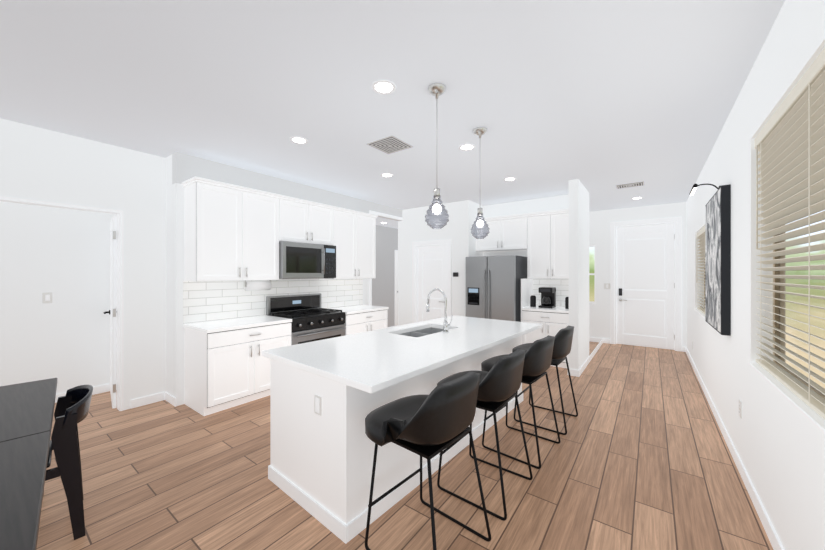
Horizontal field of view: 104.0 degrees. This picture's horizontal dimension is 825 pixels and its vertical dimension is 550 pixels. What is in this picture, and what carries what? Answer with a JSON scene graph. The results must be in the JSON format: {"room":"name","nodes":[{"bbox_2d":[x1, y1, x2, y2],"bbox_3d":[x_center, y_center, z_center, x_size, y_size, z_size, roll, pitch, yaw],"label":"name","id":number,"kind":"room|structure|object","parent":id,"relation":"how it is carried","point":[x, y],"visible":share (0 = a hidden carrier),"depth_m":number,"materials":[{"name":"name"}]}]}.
{"room":"kitchen","nodes":[
{"label":"kitchen","id":0,"kind":"room"},
{"bbox_2d":[0,118,167,410],"bbox_3d":[-4.188,0.055,2.150,0.150,2.850,4.410,0,0,37],"label":"wall","id":1,"kind":"structure","parent":0,"point":[65,253],"depth_m":3.60,"materials":[{"name":"white paint"}]},
{"bbox_2d":[42,292,51,302],"bbox_3d":[-4.136,0.270,3.649,0.008,0.120,0.075,0,0,37],"label":"switch plate","id":2,"kind":"object","parent":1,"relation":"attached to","point":[46,297],"visible":1,"depth_m":3.65,"materials":[{"name":"white plastic"}]},
{"bbox_2d":[0,196,122,410],"bbox_3d":[-3.497,0.399,3.104,0.124,2.162,1.049,0,0,37],"label":"trim","id":3,"kind":"structure","parent":1,"relation":"attached to","point":[50,204],"depth_m":3.48,"materials":[{"name":"white paint"}]},
{"bbox_2d":[103,216,116,408],"bbox_3d":[-3.511,0.419,3.812,0.741,2.110,0.198,0,0,37],"label":"hall door","id":4,"kind":"structure","parent":1,"relation":"in","point":[112,311],"depth_m":3.54,"materials":[{"name":"white paint"}]},
{"bbox_2d":[131,392,163,408],"bbox_3d":[-3.010,1.433,3.655,0.013,0.095,0.290,0,0,37],"label":"baseboard","id":5,"kind":"structure","parent":1,"relation":"attached to","point":[138,402],"depth_m":3.65,"materials":[{"name":"white paint"}]},
{"bbox_2d":[164,392,175,406],"bbox_3d":[-2.778,1.433,3.689,0.343,0.095,0.017,0,0,37],"label":"baseboard","id":6,"kind":"structure","parent":1,"relation":"attached to","point":[169,398],"depth_m":3.67,"materials":[{"name":"white paint"}]},
{"bbox_2d":[55,325,397,402],"bbox_3d":[-3.016,1.433,5.159,0.013,0.095,10.700,0,0,37],"label":"baseboard","id":7,"kind":"structure","parent":1,"relation":"attached to","point":[102,388],"depth_m":3.98,"materials":[{"name":"white paint"}]},
{"bbox_2d":[168,152,403,405],"bbox_3d":[-0.661,0.055,6.382,0.180,2.850,6.830,0,0,37],"label":"wall","id":8,"kind":"structure","parent":0,"point":[182,167],"depth_m":4.13,"materials":[{"name":"white paint"}]},
{"bbox_2d":[182,180,285,280],"bbox_3d":[-2.152,-0.465,3.973,0.348,1.090,1.022,0,0,37],"label":"upper cabinet","id":9,"kind":"object","parent":8,"relation":"attached to","point":[232,232],"depth_m":3.74,"materials":[{"name":"white paint"}]},
{"bbox_2d":[244,280,271,290],"bbox_3d":[-2.016,0.149,4.200,0.124,0.135,0.350,0,0,37],"label":"paper towel holder","id":10,"kind":"object","parent":9,"relation":"attached to","point":[256,285],"visible":0.94,"depth_m":4.14,"materials":[{"name":"white paper"}]},
{"bbox_2d":[183,278,362,323],"bbox_3d":[-1.761,0.307,4.789,0.008,0.515,2.824,0,0,37],"label":"backsplash","id":11,"kind":"structure","parent":8,"relation":"attached to","point":[203,301],"depth_m":4.22,"materials":[{"name":"white tile"}]},
{"bbox_2d":[286,196,333,245],"bbox_3d":[-1.618,-0.723,4.694,0.348,0.575,0.896,0,0,37],"label":"upper cabinet","id":12,"kind":"object","parent":8,"relation":"attached to","point":[306,222],"depth_m":4.60,"materials":[{"name":"white paint"}]},
{"bbox_2d":[279,241,335,278],"bbox_3d":[-1.574,-0.183,4.662,0.453,0.494,0.890,0,0,37],"label":"microwave","id":13,"kind":"object","parent":12,"relation":"attached to","point":[297,260],"visible":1,"depth_m":4.48,"materials":[{"name":"silver metal"}]},
{"bbox_2d":[320,208,377,278],"bbox_3d":[-1.089,-0.465,5.409,0.348,1.090,1.004,0,0,37],"label":"upper cabinet","id":14,"kind":"object","parent":8,"relation":"attached to","point":[354,232],"depth_m":5.30,"materials":[{"name":"white paint"}]},
{"bbox_2d":[369,210,402,305],"bbox_3d":[-0.512,0.140,6.471,0.014,2.680,1.010,0,0,37],"label":"door frame","id":15,"kind":"structure","parent":8,"relation":"attached to","point":[383,215],"depth_m":6.14,"materials":[{"name":"white paint"}]},
{"bbox_2d":[395,250,397,325],"bbox_3d":[-0.199,0.420,8.958,0.016,2.120,0.920,0,0,37],"label":"door frame","id":16,"kind":"structure","parent":8,"relation":"attached to","point":[395,285],"depth_m":8.60,"materials":[{"name":"white paint"}]},
{"bbox_2d":[396,253,397,325],"bbox_3d":[-0.175,0.450,8.941,0.073,2.050,0.790,0,0,37],"label":"door","id":17,"kind":"structure","parent":8,"relation":"in","point":[396,289],"depth_m":8.64,"materials":[{"name":"white paint"}]},
{"bbox_2d":[0,0,784,228],"bbox_3d":[-0.521,-1.355,3.497,6.500,0.270,11.400,0,0,37],"label":"ceiling","id":18,"kind":"structure","parent":0,"point":[600,100],"depth_m":2.35,"materials":[{"name":"white paint"}]},
{"bbox_2d":[290,136,307,143],"bbox_3d":[-1.160,-1.366,3.292,0.176,0.006,0.176,0,0,37],"label":"recessed light","id":19,"kind":"object","parent":18,"relation":"in","point":[298,140],"visible":1,"depth_m":3.29,"materials":[{"name":"white paint"}]},
{"bbox_2d":[372,80,395,93],"bbox_3d":[-0.209,-1.366,2.359,0.176,0.006,0.176,0,0,37],"label":"recessed light","id":20,"kind":"object","parent":18,"relation":"in","point":[385,87],"visible":1,"depth_m":2.35,"materials":[{"name":"white paint"}]},
{"bbox_2d":[381,173,392,176],"bbox_3d":[-0.353,-1.366,4.456,0.176,0.006,0.176,0,0,37],"label":"recessed light","id":21,"kind":"object","parent":18,"relation":"in","point":[386,175],"visible":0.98,"depth_m":4.46,"materials":[{"name":"white paint"}]},
{"bbox_2d":[367,135,412,153],"bbox_3d":[-0.238,-1.364,3.425,0.360,0.010,0.360,0,0,37],"label":"ceiling vent","id":22,"kind":"object","parent":18,"relation":"in","point":[391,144],"visible":1,"depth_m":3.40,"materials":[{"name":"silver metal"}]},
{"bbox_2d":[425,83,448,228],"bbox_3d":[0.180,-0.852,2.372,0.179,1.034,0.179,0,0,37],"label":"pendant light","id":23,"kind":"object","parent":18,"relation":"hanging from","point":[437,216],"visible":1,"depth_m":2.32,"materials":[{"name":"clear glass"}]},
{"bbox_2d":[459,144,474,150],"bbox_3d":[0.588,-1.366,3.473,0.176,0.006,0.176,0,0,37],"label":"recessed light","id":24,"kind":"object","parent":18,"relation":"in","point":[465,147],"visible":1,"depth_m":3.47,"materials":[{"name":"white paint"}]},
{"bbox_2d":[470,127,489,238],"bbox_3d":[0.643,-0.852,3.063,0.179,1.034,0.179,0,0,37],"label":"pendant light","id":25,"kind":"object","parent":18,"relation":"hanging from","point":[480,229],"visible":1,"depth_m":3.02,"materials":[{"name":"clear glass"}]},
{"bbox_2d":[504,177,515,180],"bbox_3d":[1.406,-1.366,4.643,0.176,0.006,0.176,0,0,37],"label":"recessed light","id":26,"kind":"object","parent":18,"relation":"in","point":[510,179],"visible":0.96,"depth_m":4.65,"materials":[{"name":"white paint"}]},
{"bbox_2d":[616,181,644,188],"bbox_3d":[3.351,-1.364,4.960,0.360,0.010,0.260,0,0,37],"label":"ceiling vent","id":27,"kind":"object","parent":18,"relation":"in","point":[627,185],"visible":1,"depth_m":4.95,"materials":[{"name":"silver metal"}]},
{"bbox_2d":[36,341,772,549],"bbox_3d":[-0.521,1.540,3.497,6.500,0.120,11.400,0,0,37],"label":"floor","id":28,"kind":"structure","parent":0,"point":[639,457],"depth_m":2.27,"materials":[{"name":"brown wood"}]},
{"bbox_2d":[0,378,56,549],"bbox_3d":[-2.026,1.105,1.147,2.250,0.749,0.980,0,0,43],"label":"dining table","id":29,"kind":"object","parent":28,"relation":"on","point":[26,413],"visible":1,"depth_m":1.29,"materials":[{"name":"black wood"}]},
{"bbox_2d":[45,385,92,539],"bbox_3d":[-2.184,1.091,1.787,0.444,0.776,0.585,0,0,43],"label":"dining chair","id":30,"kind":"object","parent":28,"relation":"on","point":[72,409],"visible":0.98,"depth_m":1.79,"materials":[{"name":"black paint"}]},
{"bbox_2d":[184,321,291,415],"bbox_3d":[-2.060,1.042,3.864,0.626,0.875,0.958,0,0,37],"label":"base cabinet","id":31,"kind":"object","parent":28,"relation":"on","point":[226,364],"depth_m":3.53,"materials":[{"name":"white paint"}]},
{"bbox_2d":[184,315,291,332],"bbox_3d":[-2.055,0.585,3.853,0.630,0.039,0.970,0,0,37],"label":"countertop","id":32,"kind":"structure","parent":31,"relation":"on","point":[246,322],"depth_m":3.68,"materials":[{"name":"white stone"}]},
{"bbox_2d":[266,293,345,344],"bbox_3d":[-1.484,0.895,4.595,0.678,1.170,0.892,0,0,37],"label":"range","id":33,"kind":"object","parent":28,"relation":"on","point":[311,318],"visible":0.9,"depth_m":4.51,"materials":[{"name":"grey metal"}]},
{"bbox_2d":[345,309,387,334],"bbox_3d":[-0.958,1.042,5.352,0.626,0.875,0.940,0,0,37],"label":"base cabinet","id":34,"kind":"object","parent":28,"relation":"on","point":[355,323],"depth_m":5.11,"materials":[{"name":"white paint"}]},
{"bbox_2d":[337,305,387,312],"bbox_3d":[-0.946,0.585,5.350,0.630,0.039,0.952,0,0,37],"label":"countertop","id":35,"kind":"structure","parent":34,"relation":"on","point":[358,308],"depth_m":5.28,"materials":[{"name":"white stone"}]},
{"bbox_2d":[268,339,522,543],"bbox_3d":[0.126,1.042,3.045,1.030,0.875,2.646,0,0,37],"label":"kitchen island","id":36,"kind":"object","parent":28,"relation":"on","point":[328,396],"depth_m":1.99,"materials":[{"name":"white paint"}]},
{"bbox_2d":[262,315,542,401],"bbox_3d":[0.181,0.585,3.012,1.322,0.039,2.696,0,0,37],"label":"island countertop","id":37,"kind":"structure","parent":36,"relation":"on","point":[384,363],"depth_m":2.35,"materials":[{"name":"white stone"}]},
{"bbox_2d":[398,327,449,334],"bbox_3d":[0.125,0.696,3.270,0.420,0.207,0.740,0,0,37],"label":"sink","id":38,"kind":"object","parent":37,"relation":"in","point":[417,330],"depth_m":3.51,"materials":[{"name":"silver metal"}]},
{"bbox_2d":[426,288,452,332],"bbox_3d":[0.257,0.353,3.185,0.274,0.426,0.109,0,0,37],"label":"kitchen faucet","id":39,"kind":"object","parent":37,"relation":"on","point":[445,326],"visible":1,"depth_m":3.11,"materials":[{"name":"silver metal"}]},
{"bbox_2d":[365,372,490,549],"bbox_3d":[0.071,1.001,1.764,0.579,0.956,0.602,0,0,37],"label":"bar stool","id":40,"kind":"object","parent":28,"relation":"on","point":[438,419],"visible":1,"depth_m":1.58,"materials":[{"name":"black leather"}]},
{"bbox_2d":[437,349,532,520],"bbox_3d":[0.491,1.001,2.277,0.566,0.956,0.600,0,0,37],"label":"bar stool","id":41,"kind":"object","parent":28,"relation":"on","point":[500,383],"visible":0.65,"depth_m":2.05,"materials":[{"name":"black leather"}]},
{"bbox_2d":[466,255,527,321],"bbox_3d":[1.535,0.585,5.854,0.898,1.790,0.856,0,0,37],"label":"refrigerator","id":42,"kind":"object","parent":28,"relation":"on","point":[493,287],"visible":0.6,"depth_m":5.51,"materials":[{"name":"grey metal"}]},
{"bbox_2d":[481,335,560,468],"bbox_3d":[0.921,1.001,2.787,0.579,0.956,0.602,0,0,37],"label":"bar stool","id":43,"kind":"object","parent":28,"relation":"on","point":[538,358],"visible":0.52,"depth_m":2.57,"materials":[{"name":"black leather"}]},
{"bbox_2d":[512,325,577,434],"bbox_3d":[1.341,1.001,3.300,0.566,0.956,0.600,0,0,37],"label":"bar stool","id":44,"kind":"object","parent":28,"relation":"on","point":[562,344],"visible":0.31,"depth_m":3.07,"materials":[{"name":"black leather"}]},
{"bbox_2d":[521,279,568,367],"bbox_3d":[2.301,0.780,5.397,0.782,1.400,0.680,0,0,37],"label":"cabinet","id":45,"kind":"object","parent":28,"relation":"on","point":[554,321],"visible":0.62,"depth_m":5.21,"materials":[{"name":"white paint"}]},
{"bbox_2d":[530,295,535,306],"bbox_3d":[2.087,0.468,5.572,0.096,0.195,0.095,0,0,37],"label":"canister","id":46,"kind":"object","parent":45,"relation":"on","point":[532,300],"visible":1,"depth_m":5.53,"materials":[{"name":"black plastic"}]},
{"bbox_2d":[538,287,555,307],"bbox_3d":[2.277,0.396,5.443,0.220,0.340,0.262,0,0,37],"label":"coffee maker","id":47,"kind":"object","parent":45,"relation":"on","point":[548,297],"visible":1,"depth_m":5.38,"materials":[{"name":"black plastic"}]},
{"bbox_2d":[565,297,568,308],"bbox_3d":[2.537,0.468,5.239,0.096,0.195,0.095,0,0,37],"label":"canister","id":48,"kind":"object","parent":45,"relation":"on","point":[566,302],"visible":0.46,"depth_m":5.21,"materials":[{"name":"black plastic"}]},
{"bbox_2d":[404,200,471,324],"bbox_3d":[0.458,0.055,6.456,1.530,2.850,0.120,0,0,37],"label":"wall","id":49,"kind":"structure","parent":0,"point":[457,230],"depth_m":6.17,"materials":[{"name":"white paint"}]},
{"bbox_2d":[413,240,450,322],"bbox_3d":[0.409,0.410,6.482,0.920,2.140,0.136,0,0,37],"label":"door frame","id":50,"kind":"structure","parent":49,"relation":"attached to","point":[416,245],"depth_m":6.55,"materials":[{"name":"white paint"}]},
{"bbox_2d":[418,245,446,321],"bbox_3d":[0.394,0.454,6.462,0.732,2.040,0.097,0,0,37],"label":"pantry door","id":51,"kind":"structure","parent":49,"relation":"in","point":[432,267],"depth_m":6.49,"materials":[{"name":"white paint"}]},
{"bbox_2d":[472,201,483,256],"bbox_3d":[1.212,0.055,6.289,0.120,2.850,0.510,0,0,37],"label":"wall","id":52,"kind":"structure","parent":0,"point":[475,253],"depth_m":6.15,"materials":[{"name":"white paint"}]},
{"bbox_2d":[484,192,591,356],"bbox_3d":[2.162,0.055,6.002,1.990,2.850,0.120,0,0,37],"label":"wall","id":53,"kind":"structure","parent":0,"point":[560,202],"depth_m":6.02,"materials":[{"name":"white paint"}]},
{"bbox_2d":[476,213,526,251],"bbox_3d":[1.712,-0.728,6.042,0.968,0.575,0.348,0,0,37],"label":"upper cabinet","id":54,"kind":"object","parent":53,"relation":"attached to","point":[506,233],"depth_m":5.85,"materials":[{"name":"white paint"}]},
{"bbox_2d":[523,209,568,278],"bbox_3d":[2.383,-0.468,5.545,0.825,1.095,0.348,0,0,37],"label":"upper cabinet","id":55,"kind":"object","parent":53,"relation":"attached to","point":[542,238],"depth_m":5.40,"materials":[{"name":"white paint"}]},
{"bbox_2d":[533,279,568,306],"bbox_3d":[2.510,0.323,5.664,0.762,0.485,0.008,0,0,37],"label":"backsplash","id":56,"kind":"structure","parent":53,"relation":"attached to","point":[562,289],"depth_m":5.65,"materials":[{"name":"tile"}]},
{"bbox_2d":[568,179,587,369],"bbox_3d":[2.600,0.055,5.031,0.130,2.850,0.880,0,0,37],"label":"wall","id":57,"kind":"structure","parent":0,"point":[578,194],"depth_m":4.71,"materials":[{"name":"white paint"}]},
{"bbox_2d":[577,338,603,376],"bbox_3d":[3.237,1.433,5.769,0.013,0.095,2.850,0,0,37],"label":"baseboard","id":58,"kind":"structure","parent":57,"relation":"attached to","point":[579,372],"depth_m":5.39,"materials":[{"name":"white paint"}]},
{"bbox_2d":[592,202,683,346],"bbox_3d":[3.316,0.055,7.593,4.770,2.850,0.150,0,0,37],"label":"wall","id":59,"kind":"structure","parent":0,"point":[602,220],"depth_m":6.87,"materials":[{"name":"white paint"}]},
{"bbox_2d":[589,245,595,303],"bbox_3d":[3.816,0.005,7.260,0.588,1.288,0.050,0,0,37],"label":"window","id":60,"kind":"structure","parent":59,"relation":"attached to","point":[592,273],"depth_m":7.13,"materials":[{"name":"clear glass"}]},
{"bbox_2d":[589,337,600,341],"bbox_3d":[3.210,1.433,7.568,2.150,0.095,0.017,0,0,37],"label":"baseboard","id":61,"kind":"structure","parent":59,"relation":"attached to","point":[591,339],"depth_m":7.01,"materials":[{"name":"white paint"}]},
{"bbox_2d":[604,283,610,288],"bbox_3d":[4.157,0.260,6.871,0.120,0.120,0.008,0,0,37],"label":"switch plate","id":62,"kind":"object","parent":59,"relation":"attached to","point":[607,285],"visible":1,"depth_m":6.87,"materials":[{"name":"white plastic"}]},
{"bbox_2d":[617,223,674,349],"bbox_3d":[4.700,0.244,6.519,0.964,2.460,0.107,0,0,37],"label":"entry door","id":63,"kind":"structure","parent":59,"relation":"in","point":[645,285],"depth_m":6.51,"materials":[{"name":"white paint"}]},
{"bbox_2d":[611,217,681,351],"bbox_3d":[4.713,0.195,6.548,1.160,2.570,0.166,0,0,37],"label":"door frame","id":64,"kind":"structure","parent":59,"relation":"attached to","point":[677,221],"depth_m":6.29,"materials":[{"name":"white paint"}]},
{"bbox_2d":[684,0,824,549],"bbox_3d":[1.986,0.055,1.640,0.160,2.850,11.300,0,0,37],"label":"wall","id":65,"kind":"structure","parent":0,"point":[776,436],"depth_m":2.13,"materials":[{"name":"white paint"}]},
{"bbox_2d":[694,259,704,317],"bbox_3d":[3.823,-0.035,4.137,0.162,1.168,1.798,0,0,37],"label":"window","id":66,"kind":"structure","parent":65,"relation":"in","point":[700,313],"depth_m":4.76,"materials":[{"name":"beige"}]},
{"bbox_2d":[697,227,704,313],"bbox_3d":[3.800,-0.044,4.154,0.068,1.143,1.788,0,0,37],"label":"window blinds","id":67,"kind":"object","parent":66,"relation":"attached to","point":[701,235],"visible":0.4,"depth_m":4.56,"materials":[{"name":"beige plastic"}]},
{"bbox_2d":[689,184,720,195],"bbox_3d":[2.889,-0.839,3.174,0.216,0.107,0.400,0,0,37],"label":"picture light","id":68,"kind":"object","parent":65,"relation":"attached to","point":[693,189],"visible":0.75,"depth_m":3.15,"materials":[{"name":"black metal"}]},
{"bbox_2d":[705,184,730,335],"bbox_3d":[2.947,-0.117,3.124,0.061,1.275,0.990,0,0,37],"label":"picture","id":69,"kind":"object","parent":65,"relation":"attached to","point":[718,262],"visible":0.98,"depth_m":2.84,"materials":[{"name":"black"}]},
{"bbox_2d":[683,347,783,549],"bbox_3d":[1.906,1.433,1.699,0.040,0.095,11.000,0,0,37],"label":"baseboard","id":70,"kind":"structure","parent":65,"relation":"attached to","point":[773,537],"depth_m":2.26,"materials":[{"name":"white paint"}]},
{"bbox_2d":[739,400,741,418],"bbox_3d":[2.453,1.010,2.411,0.007,0.120,0.075,0,0,37],"label":"electrical outlet plate","id":71,"kind":"object","parent":65,"relation":"attached to","point":[740,408],"visible":1,"depth_m":2.39,"materials":[{"name":"white plastic"}]},
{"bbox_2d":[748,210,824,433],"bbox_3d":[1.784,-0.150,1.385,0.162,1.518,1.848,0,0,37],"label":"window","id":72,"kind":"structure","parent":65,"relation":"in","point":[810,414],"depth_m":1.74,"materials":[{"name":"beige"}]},
{"bbox_2d":[754,47,824,418],"bbox_3d":[1.762,-0.160,1.402,0.068,1.493,1.838,0,0,37],"label":"window blinds","id":73,"kind":"object","parent":72,"relation":"attached to","point":[789,142],"visible":1,"depth_m":1.60,"materials":[{"name":"beige"}]}
]}

